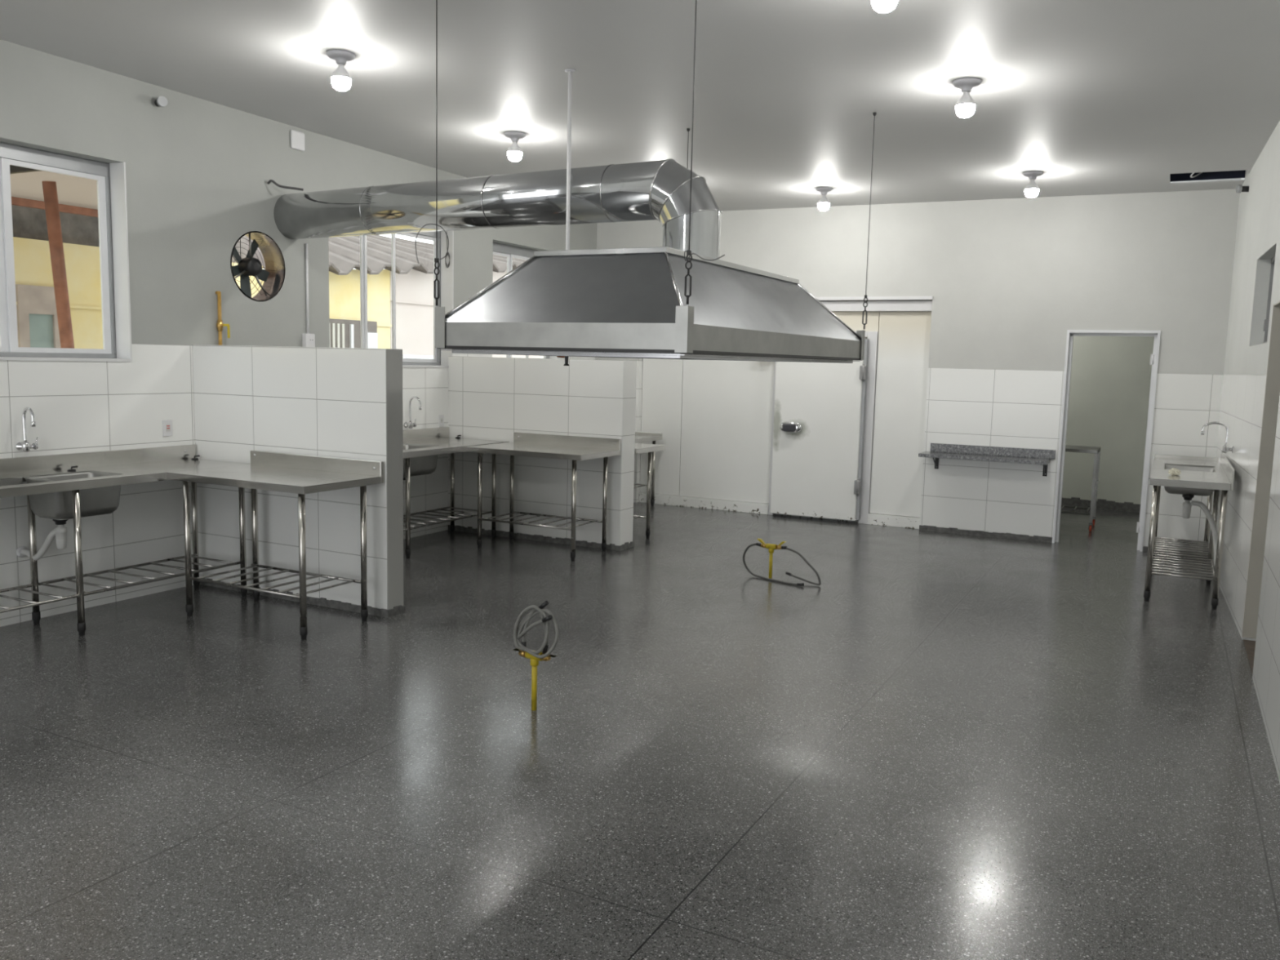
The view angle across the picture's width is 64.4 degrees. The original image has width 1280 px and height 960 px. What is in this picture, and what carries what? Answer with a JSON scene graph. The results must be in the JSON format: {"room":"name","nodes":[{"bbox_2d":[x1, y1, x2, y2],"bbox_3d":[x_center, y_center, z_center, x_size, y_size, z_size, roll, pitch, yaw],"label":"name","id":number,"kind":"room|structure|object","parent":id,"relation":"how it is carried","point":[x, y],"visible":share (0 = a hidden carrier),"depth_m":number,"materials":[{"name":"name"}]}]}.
{"room":"commercial kitchen","nodes":[
{"label":"commercial kitchen","id":0,"kind":"room"},
{"bbox_2d":[192,344,403,609],"bbox_3d":[-2.380,-0.043,7.000,1.784,1.735,0.160,5,8,27],"label":"wall","id":1,"kind":"structure","parent":0,"point":[340,402],"depth_m":6.82,"materials":[{"name":"tile"}]},
{"bbox_2d":[200,577,405,617],"bbox_3d":[-2.392,0.792,7.088,1.789,0.058,0.172,5,8,27],"label":"baseboard","id":2,"kind":"structure","parent":1,"relation":"attached to","point":[400,609],"depth_m":6.83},
{"bbox_2d":[249,450,383,483],"bbox_3d":[-2.165,-0.092,6.759,1.170,0.140,0.028,5,8,27],"label":"backsplash","id":3,"kind":"structure","parent":1,"relation":"attached to","point":[336,464],"depth_m":6.72,"materials":[{"name":"silver metal"}]},
{"bbox_2d":[0,39,597,626],"bbox_3d":[-3.774,-0.942,6.297,0.180,3.620,14.200,5,8,27],"label":"wall","id":4,"kind":"structure","parent":0,"point":[198,171],"depth_m":7.02,"materials":[{"name":"paint"}]},
{"bbox_2d":[15,406,38,452],"bbox_3d":[-3.700,-0.309,6.179,0.153,0.274,0.108,5,8,27],"label":"arched faucet","id":5,"kind":"object","parent":4,"relation":"attached to","point":[24,446],"visible":1,"depth_m":6.16,"materials":[{"name":"silver metal"}]},
{"bbox_2d":[0,142,132,361],"bbox_3d":[-3.852,-1.371,6.068,0.197,1.299,1.624,5,8,27],"label":"window","id":6,"kind":"structure","parent":4,"relation":"in","point":[110,178],"depth_m":6.66,"materials":[{"name":"grey metal"}]},
{"bbox_2d":[0,444,195,475],"bbox_3d":[-3.820,-0.056,6.123,0.026,0.150,2.685,5,8,27],"label":"backsplash","id":7,"kind":"structure","parent":4,"relation":"attached to","point":[25,464],"depth_m":6.61,"materials":[{"name":"silver metal"}]},
{"bbox_2d":[154,96,168,106],"bbox_3d":[-3.221,-2.537,6.825,0.083,0.066,0.066,8,9,43],"label":"pipe stub","id":8,"kind":"object","parent":4,"relation":"attached to","point":[161,101],"visible":1,"depth_m":6.80,"materials":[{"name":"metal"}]},
{"bbox_2d":[162,419,172,436],"bbox_3d":[-3.300,-0.363,7.102,0.012,0.114,0.074,5,8,27],"label":"wall outlet","id":9,"kind":"object","parent":4,"relation":"attached to","point":[167,424],"visible":1,"depth_m":7.09,"materials":[{"name":"white plastic"}]},
{"bbox_2d":[215,291,230,345],"bbox_3d":[-3.048,-1.061,7.424,0.065,0.627,0.079,5,8,27],"label":"pipe","id":10,"kind":"object","parent":4,"relation":"attached to","point":[220,325],"visible":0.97,"depth_m":7.39,"materials":[{"name":"metal"}]},
{"bbox_2d":[230,231,285,301],"bbox_3d":[-2.978,-1.625,7.750,0.204,0.520,0.520,5,8,27],"label":"exhaust fan","id":11,"kind":"object","parent":4,"relation":"attached to","point":[273,277],"visible":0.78,"depth_m":7.85,"materials":[{"name":"black metal"}]},
{"bbox_2d":[232,237,266,294],"bbox_3d":[-3.061,-1.632,7.792,0.006,0.496,0.496,5,8,27],"label":"grille","id":12,"kind":"object","parent":11,"relation":"attached to","point":[257,245],"depth_m":7.87,"materials":[{"name":"metal"}]},
{"bbox_2d":[267,179,303,191],"bbox_3d":[-2.701,-2.245,7.739,0.262,0.068,0.041,0,7,-12],"label":"cable","id":13,"kind":"object","parent":4,"relation":"attached to","point":[269,181],"visible":1,"depth_m":7.73,"materials":[{"name":"grey plastic"}]},
{"bbox_2d":[290,129,305,151],"bbox_3d":[-2.673,-2.650,7.938,0.020,0.140,0.140,5,8,27],"label":"blank cover plate","id":14,"kind":"object","parent":4,"relation":"attached to","point":[297,138],"visible":1,"depth_m":7.92,"materials":[{"name":"white plastic"}]},
{"bbox_2d":[302,243,315,346],"bbox_3d":[-2.657,-1.474,8.133,0.046,0.820,0.100,5,8,27],"label":"pipe","id":15,"kind":"object","parent":4,"relation":"attached to","point":[308,340],"visible":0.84,"depth_m":8.14,"materials":[{"name":"white plastic"}]},
{"bbox_2d":[360,231,453,367],"bbox_3d":[-2.259,-1.679,9.113,0.197,1.324,1.624,5,8,27],"label":"window","id":16,"kind":"structure","parent":4,"relation":"in","point":[440,359],"depth_m":9.71,"materials":[{"name":"grey metal"}]},
{"bbox_2d":[444,231,449,267],"bbox_3d":[-1.844,-2.206,9.732,0.056,0.343,0.008,5,8,27],"label":"coil","id":17,"kind":"object","parent":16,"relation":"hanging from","point":[448,264],"visible":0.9,"depth_m":9.74,"materials":[{"name":"grey metal"}]},
{"bbox_2d":[403,395,421,428],"bbox_3d":[-2.055,-0.619,9.293,0.183,0.299,0.108,5,8,27],"label":"arched faucet","id":18,"kind":"object","parent":4,"relation":"attached to","point":[406,424],"visible":1,"depth_m":9.28,"materials":[{"name":"silver metal"}]},
{"bbox_2d":[403,426,448,441],"bbox_3d":[-2.470,-0.318,8.704,0.026,0.150,2.635,5,8,27],"label":"backsplash","id":19,"kind":"structure","parent":4,"relation":"attached to","point":[442,432],"depth_m":9.55,"materials":[{"name":"silver metal"}]},
{"bbox_2d":[438,414,444,426],"bbox_3d":[-1.909,-0.572,9.770,0.012,0.114,0.074,5,8,27],"label":"wall outlet","id":20,"kind":"object","parent":4,"relation":"attached to","point":[441,417],"visible":1,"depth_m":9.76,"materials":[{"name":"white plastic"}]},
{"bbox_2d":[493,242,560,359],"bbox_3d":[-1.280,-1.861,10.985,0.197,1.294,1.304,5,8,27],"label":"window","id":21,"kind":"structure","parent":4,"relation":"in","point":[509,251],"depth_m":10.86,"materials":[{"name":"grey metal"}]},
{"bbox_2d":[390,269,543,359],"bbox_3d":[-2.012,-2.127,18.207,0.300,3.970,7.340,5,8,27],"label":"exterior wall","id":22,"kind":"structure","parent":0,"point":[414,289],"depth_m":15.36,"materials":[{"name":"paint"}]},
{"bbox_2d":[448,355,636,546],"bbox_3d":[-0.958,-0.291,9.568,1.924,1.695,0.250,5,8,27],"label":"wall","id":23,"kind":"structure","parent":0,"point":[490,398],"depth_m":9.38,"materials":[{"name":"tile"}]},
{"bbox_2d":[448,524,634,551],"bbox_3d":[-0.970,0.523,9.653,1.929,0.058,0.262,5,8,27],"label":"baseboard","id":24,"kind":"structure","parent":23,"relation":"attached to","point":[626,545],"depth_m":9.46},
{"bbox_2d":[513,431,621,454],"bbox_3d":[-0.673,-0.334,9.240,1.125,0.140,0.028,5,8,27],"label":"backsplash","id":25,"kind":"structure","parent":23,"relation":"attached to","point":[524,437],"depth_m":9.21,"materials":[{"name":"silver metal"}]},
{"bbox_2d":[0,502,1279,959],"bbox_3d":[0.457,1.077,5.996,8.300,0.120,17.200,5,8,27],"label":"floor","id":26,"kind":"structure","parent":0,"point":[942,745],"depth_m":4.31,"materials":[{"name":"concrete"}]},
{"bbox_2d":[0,444,250,635],"bbox_3d":[-3.575,0.400,6.043,0.601,1.025,2.685,5,8,27],"label":"table","id":27,"kind":"object","parent":26,"relation":"on","point":[60,495],"depth_m":6.23,"materials":[{"name":"silver metal"}]},
{"bbox_2d":[0,477,22,486],"bbox_3d":[-3.694,0.051,5.674,0.320,0.044,0.689,5,8,27],"label":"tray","id":28,"kind":"object","parent":27,"relation":"on","point":[5,482],"depth_m":5.98,"materials":[{"name":"silver metal"}]},
{"bbox_2d":[66,465,77,471],"bbox_3d":[-3.577,-0.074,6.406,0.048,0.029,0.060,5,8,27],"label":"drain stopper","id":29,"kind":"object","parent":27,"relation":"on","point":[72,467],"visible":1,"depth_m":6.40,"materials":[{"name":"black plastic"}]},
{"bbox_2d":[23,471,120,524],"bbox_3d":[-3.435,0.114,6.186,0.320,0.285,0.440,5,8,27],"label":"basin","id":30,"kind":"object","parent":27,"relation":"in","point":[57,507],"depth_m":6.09,"materials":[{"name":"silver metal"}]},
{"bbox_2d":[0,458,250,497],"bbox_3d":[-3.554,0.016,5.991,0.573,0.050,2.685,5,8,27],"label":"countertop","id":31,"kind":"structure","parent":27,"relation":"on","point":[132,473],"depth_m":6.26,"materials":[{"name":"silver metal"}]},
{"bbox_2d":[191,454,199,459],"bbox_3d":[-3.165,-0.162,7.235,0.048,0.029,0.060,5,8,27],"label":"drain stopper","id":32,"kind":"object","parent":27,"relation":"on","point":[193,458],"visible":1,"depth_m":7.22,"materials":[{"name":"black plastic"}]},
{"bbox_2d":[168,450,383,639],"bbox_3d":[-2.325,0.375,6.522,1.170,1.020,0.680,5,8,27],"label":"worktable","id":33,"kind":"object","parent":26,"relation":"on","point":[300,474],"visible":1,"depth_m":6.46,"materials":[{"name":"silver metal"}]},
{"bbox_2d":[403,426,509,558],"bbox_3d":[-2.168,0.137,8.595,0.728,1.015,2.635,5,8,27],"label":"table","id":34,"kind":"object","parent":26,"relation":"on","point":[421,446],"depth_m":9.11,"materials":[{"name":"silver metal"}]},
{"bbox_2d":[403,443,439,479],"bbox_3d":[-2.078,-0.137,8.674,0.380,0.285,0.710,5,8,27],"label":"basin","id":35,"kind":"object","parent":34,"relation":"in","point":[420,465],"depth_m":8.73,"materials":[{"name":"silver metal"}]},
{"bbox_2d":[403,437,509,458],"bbox_3d":[-2.147,-0.241,8.543,0.700,0.050,2.635,5,8,27],"label":"countertop","id":36,"kind":"structure","parent":34,"relation":"on","point":[446,445],"depth_m":9.01,"materials":[{"name":"silver metal"}]},
{"bbox_2d":[513,600,558,710],"bbox_3d":[-0.505,0.848,4.905,0.252,0.545,0.071,5,8,27],"label":"outlet","id":37,"kind":"object","parent":26,"relation":"on","point":[535,656],"visible":1,"depth_m":4.90,"materials":[{"name":"yellow paint"}]},
{"bbox_2d":[464,431,621,560],"bbox_3d":[-0.866,0.123,9.017,1.195,1.005,0.685,5,8,27],"label":"worktable","id":38,"kind":"object","parent":26,"relation":"on","point":[575,448],"visible":1,"depth_m":9.00,"materials":[{"name":"silver metal"}]},
{"bbox_2d":[633,431,662,506],"bbox_3d":[-0.328,-0.120,11.830,0.905,0.855,0.790,5,8,27],"label":"worktable","id":39,"kind":"object","parent":26,"relation":"on","point":[640,437],"visible":0.33,"depth_m":11.91,"materials":[{"name":"silver metal"}]},
{"bbox_2d":[633,443,665,538],"bbox_3d":[-0.454,0.091,9.818,1.250,0.900,0.555,5,8,27],"label":"worktable","id":40,"kind":"object","parent":26,"relation":"on","point":[639,447],"visible":0.24,"depth_m":9.71,"materials":[{"name":"silver metal"}]},
{"bbox_2d":[742,538,821,586],"bbox_3d":[1.121,0.635,8.011,0.666,0.318,0.188,7,9,39],"label":"outlet","id":41,"kind":"object","parent":26,"relation":"on","point":[771,547],"visible":1,"depth_m":7.99,"materials":[{"name":"yellow paint"}]},
{"bbox_2d":[1061,444,1100,532],"bbox_3d":[4.517,0.061,11.177,0.926,0.874,0.560,5,8,27],"label":"table","id":42,"kind":"object","parent":26,"relation":"on","point":[1096,450],"visible":0.39,"depth_m":10.83,"materials":[{"name":"metal"}]},
{"bbox_2d":[1143,452,1235,608],"bbox_3d":[4.468,0.319,8.335,0.536,1.025,2.102,5,8,27],"label":"table","id":43,"kind":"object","parent":26,"relation":"on","point":[1199,476],"depth_m":8.07,"materials":[{"name":"silver metal"}]},
{"bbox_2d":[1168,467,1181,475],"bbox_3d":[4.075,-0.064,7.745,0.088,0.054,0.094,5,8,27],"label":"crumpled paper","id":44,"kind":"object","parent":43,"relation":"on","point":[1173,471],"visible":1,"depth_m":7.73,"materials":[{"name":"white paper"}]},
{"bbox_2d":[1149,457,1231,490],"bbox_3d":[4.465,-0.065,8.287,0.517,0.050,2.085,5,8,27],"label":"countertop","id":45,"kind":"structure","parent":43,"relation":"on","point":[1159,476],"depth_m":7.65,"materials":[{"name":"silver metal"}]},
{"bbox_2d":[1164,463,1217,500],"bbox_3d":[4.539,0.020,8.407,0.380,0.245,0.580,5,8,27],"label":"basin","id":46,"kind":"object","parent":43,"relation":"in","point":[1188,493],"depth_m":8.22,"materials":[{"name":"silver metal"}]},
{"bbox_2d":[0,0,1279,210],"bbox_3d":[-0.132,-2.261,4.195,8.400,0.232,14.100,5,8,27],"label":"ceiling","id":47,"kind":"structure","parent":0,"point":[1097,97],"depth_m":6.26,"materials":[{"name":"paint"}]},
{"bbox_2d":[326,48,355,91],"bbox_3d":[-1.760,-2.401,5.984,0.164,0.211,0.164,5,8,27],"label":"ceiling lamp","id":48,"kind":"object","parent":47,"relation":"attached to","point":[340,77],"visible":1,"depth_m":5.95,"materials":[{"name":"white glass"}]},
{"bbox_2d":[415,0,448,305],"bbox_3d":[-1.035,-1.626,5.053,0.212,1.498,0.024,5,8,27],"label":"cable","id":49,"kind":"object","parent":47,"relation":"hanging from","point":[437,260],"visible":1,"depth_m":5.06,"materials":[{"name":"metal"}]},
{"bbox_2d":[435,246,865,363],"bbox_3d":[0.268,-0.997,6.094,1.405,0.541,2.935,5,8,27],"label":"extraction hood","id":50,"kind":"object","parent":49,"relation":"hanging from","point":[628,303],"visible":0.95,"depth_m":5.03,"materials":[{"name":"metal"}]},
{"bbox_2d":[273,158,722,259],"bbox_3d":[-1.139,-1.740,6.940,3.828,0.667,0.404,6,8,32],"label":"duct","id":51,"kind":"object","parent":50,"relation":"on","point":[658,190],"visible":0.92,"depth_m":6.52,"materials":[{"name":"silver metal"}]},
{"bbox_2d":[504,131,525,161],"bbox_3d":[-0.973,-2.584,7.900,0.164,0.211,0.164,5,8,27],"label":"ceiling lamp","id":52,"kind":"object","parent":47,"relation":"attached to","point":[514,153],"visible":1,"depth_m":7.86,"materials":[{"name":"white glass"}]},
{"bbox_2d":[556,68,575,365],"bbox_3d":[-0.456,-1.598,6.260,0.093,1.777,0.063,5,8,27],"label":"pipe","id":53,"kind":"object","parent":47,"relation":"hanging from","point":[570,71],"visible":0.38,"depth_m":6.20,"materials":[{"name":"white plastic"}]},
{"bbox_2d":[686,128,689,168],"bbox_3d":[0.342,-1.878,7.620,0.025,1.463,0.030,-2,8,-28],"label":"cable","id":54,"kind":"object","parent":47,"relation":"hanging from","point":[687,129],"visible":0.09,"depth_m":7.55,"materials":[{"name":"metal"}]},
{"bbox_2d":[684,0,724,304],"bbox_3d":[0.293,-1.510,4.370,0.194,1.489,0.024,5,8,27],"label":"cable","id":55,"kind":"object","parent":47,"relation":"hanging from","point":[688,251],"visible":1,"depth_m":4.44,"materials":[{"name":"metal"}]},
{"bbox_2d":[815,186,832,210],"bbox_3d":[1.767,-2.695,9.765,0.164,0.211,0.164,5,8,27],"label":"ceiling lamp","id":56,"kind":"object","parent":47,"relation":"attached to","point":[823,203],"visible":1,"depth_m":9.73,"materials":[{"name":"white glass"}]},
{"bbox_2d":[862,112,876,328],"bbox_3d":[1.577,-1.770,6.985,0.025,1.454,0.030,-2,8,-28],"label":"cable","id":57,"kind":"object","parent":47,"relation":"hanging from","point":[874,114],"visible":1,"depth_m":7.00,"materials":[{"name":"metal"}]},
{"bbox_2d":[871,0,897,13],"bbox_3d":[1.057,-2.128,4.380,0.164,0.211,0.164,5,8,27],"label":"ceiling lamp","id":58,"kind":"object","parent":47,"relation":"attached to","point":[879,6],"visible":1,"depth_m":4.36,"materials":[{"name":"white glass"}]},
{"bbox_2d":[952,77,981,117],"bbox_3d":[1.957,-2.286,6.103,0.164,0.211,0.164,5,8,27],"label":"ceiling lamp","id":59,"kind":"object","parent":47,"relation":"attached to","point":[965,106],"visible":1,"depth_m":6.07,"materials":[{"name":"white glass"}]},
{"bbox_2d":[1022,170,1043,197],"bbox_3d":[3.354,-2.522,8.691,0.164,0.211,0.164,5,8,27],"label":"ceiling lamp","id":60,"kind":"object","parent":47,"relation":"attached to","point":[1032,189],"visible":1,"depth_m":8.65,"materials":[{"name":"white glass"}]},
{"bbox_2d":[1190,172,1202,177],"bbox_3d":[4.748,-2.625,8.678,0.082,0.081,0.426,5,8,30],"label":"cable","id":61,"kind":"object","parent":47,"relation":"hanging from","point":[1192,174],"visible":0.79,"depth_m":8.73,"materials":[{"name":"white plastic"}]},
{"bbox_2d":[638,300,932,528],"bbox_3d":[1.520,-0.813,11.390,3.380,2.420,0.110,5,8,27],"label":"wall","id":62,"kind":"structure","parent":0,"point":[713,418],"depth_m":11.54,"materials":[{"name":"white paint"}]},
{"bbox_2d":[768,331,878,524],"bbox_3d":[1.951,-0.582,11.061,1.140,2.060,0.255,5,8,27],"label":"door","id":63,"kind":"structure","parent":62,"relation":"in","point":[823,420],"depth_m":11.01,"materials":[{"name":"white plastic"}]},
{"bbox_2d":[815,296,933,311],"bbox_3d":[1.528,-1.936,11.216,3.365,0.148,0.160,5,8,27],"label":"trim","id":64,"kind":"structure","parent":62,"relation":"attached to","point":[849,304],"depth_m":10.67,"materials":[{"name":"white plastic"}]},
{"bbox_2d":[594,177,1240,551],"bbox_3d":[2.515,-1.322,10.787,6.820,3.620,0.160,5,8,27],"label":"wall","id":65,"kind":"structure","parent":0,"point":[1006,279],"depth_m":10.07,"materials":[{"name":"paint"}]},
{"bbox_2d":[635,431,662,439],"bbox_3d":[-0.143,-0.543,12.120,0.905,0.075,0.028,5,8,27],"label":"backsplash","id":66,"kind":"structure","parent":65,"relation":"attached to","point":[636,433],"depth_m":11.97,"materials":[{"name":"silver metal"}]},
{"bbox_2d":[918,443,1055,476],"bbox_3d":[3.449,-0.195,10.145,1.260,0.265,0.320,5,8,27],"label":"shelf","id":67,"kind":"object","parent":65,"relation":"attached to","point":[970,452],"visible":1,"depth_m":10.16,"materials":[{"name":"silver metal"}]},
{"bbox_2d":[919,524,1198,555],"bbox_3d":[4.105,0.596,10.058,2.650,0.056,0.014,5,8,27],"label":"baseboard","id":68,"kind":"structure","parent":65,"relation":"attached to","point":[931,528],"depth_m":10.32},
{"bbox_2d":[1052,329,1160,551],"bbox_3d":[4.504,-0.392,9.839,0.806,2.088,0.190,5,8,27],"label":"door frame","id":69,"kind":"structure","parent":65,"relation":"in","point":[1070,333],"depth_m":9.75,"materials":[{"name":"white metal"}]},
{"bbox_2d":[1062,336,1154,504],"bbox_3d":[5.811,-1.076,12.432,4.800,2.900,0.100,5,8,27],"label":"wall","id":70,"kind":"structure","parent":0,"point":[1110,380],"depth_m":12.44,"materials":[{"name":"paint"}]},
{"bbox_2d":[1061,497,1140,512],"bbox_3d":[5.751,0.305,12.542,4.800,0.130,0.018,5,8,27],"label":"baseboard","id":71,"kind":"structure","parent":70,"relation":"attached to","point":[1104,504],"depth_m":12.54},
{"bbox_2d":[1207,120,1279,782],"bbox_3d":[2.252,-0.417,3.051,0.314,3.620,13.940,5,8,27],"label":"wall","id":72,"kind":"structure","parent":0,"point":[1257,242],"depth_m":7.13,"materials":[{"name":"paint"}]},
{"bbox_2d":[1154,453,1218,461],"bbox_3d":[4.951,-0.178,9.213,0.517,0.080,0.015,5,8,27],"label":"backsplash","id":73,"kind":"structure","parent":72,"relation":"attached to","point":[1156,455],"depth_m":9.20,"materials":[{"name":"silver metal"}]},
{"bbox_2d":[1169,169,1245,182],"bbox_3d":[4.835,-2.842,8.602,0.660,0.498,0.550,5,8,27],"label":"ceiling opening","id":74,"kind":"structure","parent":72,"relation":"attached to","point":[1229,174],"depth_m":8.85,"materials":[{"name":"black"}]},
{"bbox_2d":[1200,422,1234,453],"bbox_3d":[4.490,-0.331,7.901,0.233,0.239,0.108,5,8,27],"label":"arched faucet","id":75,"kind":"object","parent":72,"relation":"attached to","point":[1225,449],"visible":1,"depth_m":7.89,"materials":[{"name":"silver metal"}]},
{"bbox_2d":[1219,452,1235,490],"bbox_3d":[4.703,-0.095,8.159,0.015,0.150,2.085,5,8,27],"label":"backsplash","id":76,"kind":"structure","parent":72,"relation":"attached to","point":[1226,465],"depth_m":7.75,"materials":[{"name":"silver metal"}]},
{"bbox_2d":[1235,185,1248,193],"bbox_3d":[4.961,-2.394,8.362,0.083,0.066,0.066,3,7,12],"label":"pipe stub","id":77,"kind":"object","parent":72,"relation":"attached to","point":[1239,188],"visible":1,"depth_m":8.34,"materials":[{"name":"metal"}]},
{"bbox_2d":[1243,639,1255,673],"bbox_3d":[4.026,1.102,5.961,0.795,0.006,0.910,5,8,27],"label":"trim","id":78,"kind":"structure","parent":72,"relation":"attached to","point":[1250,646],"depth_m":6.29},
{"bbox_2d":[1241,301,1279,638],"bbox_3d":[3.785,0.012,5.979,0.203,2.115,0.942,5,8,27],"label":"trim","id":79,"kind":"structure","parent":72,"relation":"attached to","point":[1272,393],"depth_m":6.42,"materials":[{"name":"beige tile"}]},
{"bbox_2d":[1262,255,1275,343],"bbox_3d":[4.306,-1.233,6.901,0.065,0.625,1.060,5,8,27],"label":"window","id":80,"kind":"structure","parent":72,"relation":"in","point":[1265,329],"depth_m":7.32,"materials":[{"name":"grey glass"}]},
{"label":"outside","id":81,"kind":"structure","parent":0,"visible":0},
{"bbox_3d":[-11.197,-0.280,18.302,23.400,0.150,46.000,5,8,27],"label":"trim","id":82,"kind":"structure","parent":81,"visible":0},
{"bbox_2d":[41,181,74,348],"bbox_3d":[-5.188,-0.908,9.274,0.110,3.498,0.370,5,8,27],"label":"rusty post","id":83,"kind":"object","parent":82,"relation":"on","point":[50,190],"visible":0.34,"depth_m":9.05,"materials":[{"name":"paint"}]},
{"bbox_2d":[9,164,97,217],"bbox_3d":[-5.073,-2.556,8.451,3.590,0.140,4.700,5,8,27],"label":"canopy","id":84,"kind":"object","parent":83,"relation":"on","point":[76,195],"visible":0.11,"depth_m":9.61,"materials":[{"name":"metal"}]},
{"bbox_2d":[11,204,391,349],"bbox_3d":[-7.923,-0.966,7.248,0.590,3.950,17.650,5,8,27],"label":"house","id":85,"kind":"structure","parent":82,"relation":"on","point":[37,326],"depth_m":10.67,"materials":[{"name":"paint"}]},
{"bbox_2d":[329,318,377,347],"bbox_3d":[-4.107,-1.433,14.072,0.059,1.560,1.300,5,8,27],"label":"fence","id":86,"kind":"object","parent":85,"relation":"hanging from","point":[344,332],"depth_m":14.07,"materials":[{"name":"white metal"}]},
{"bbox_2d":[247,235,526,275],"bbox_3d":[-3.429,-3.664,17.450,2.669,1.158,9.701,5,8,27],"label":"corrugated roof","id":87,"kind":"structure","parent":85,"relation":"on","point":[344,251],"depth_m":15.15,"materials":[{"name":"white metal"}]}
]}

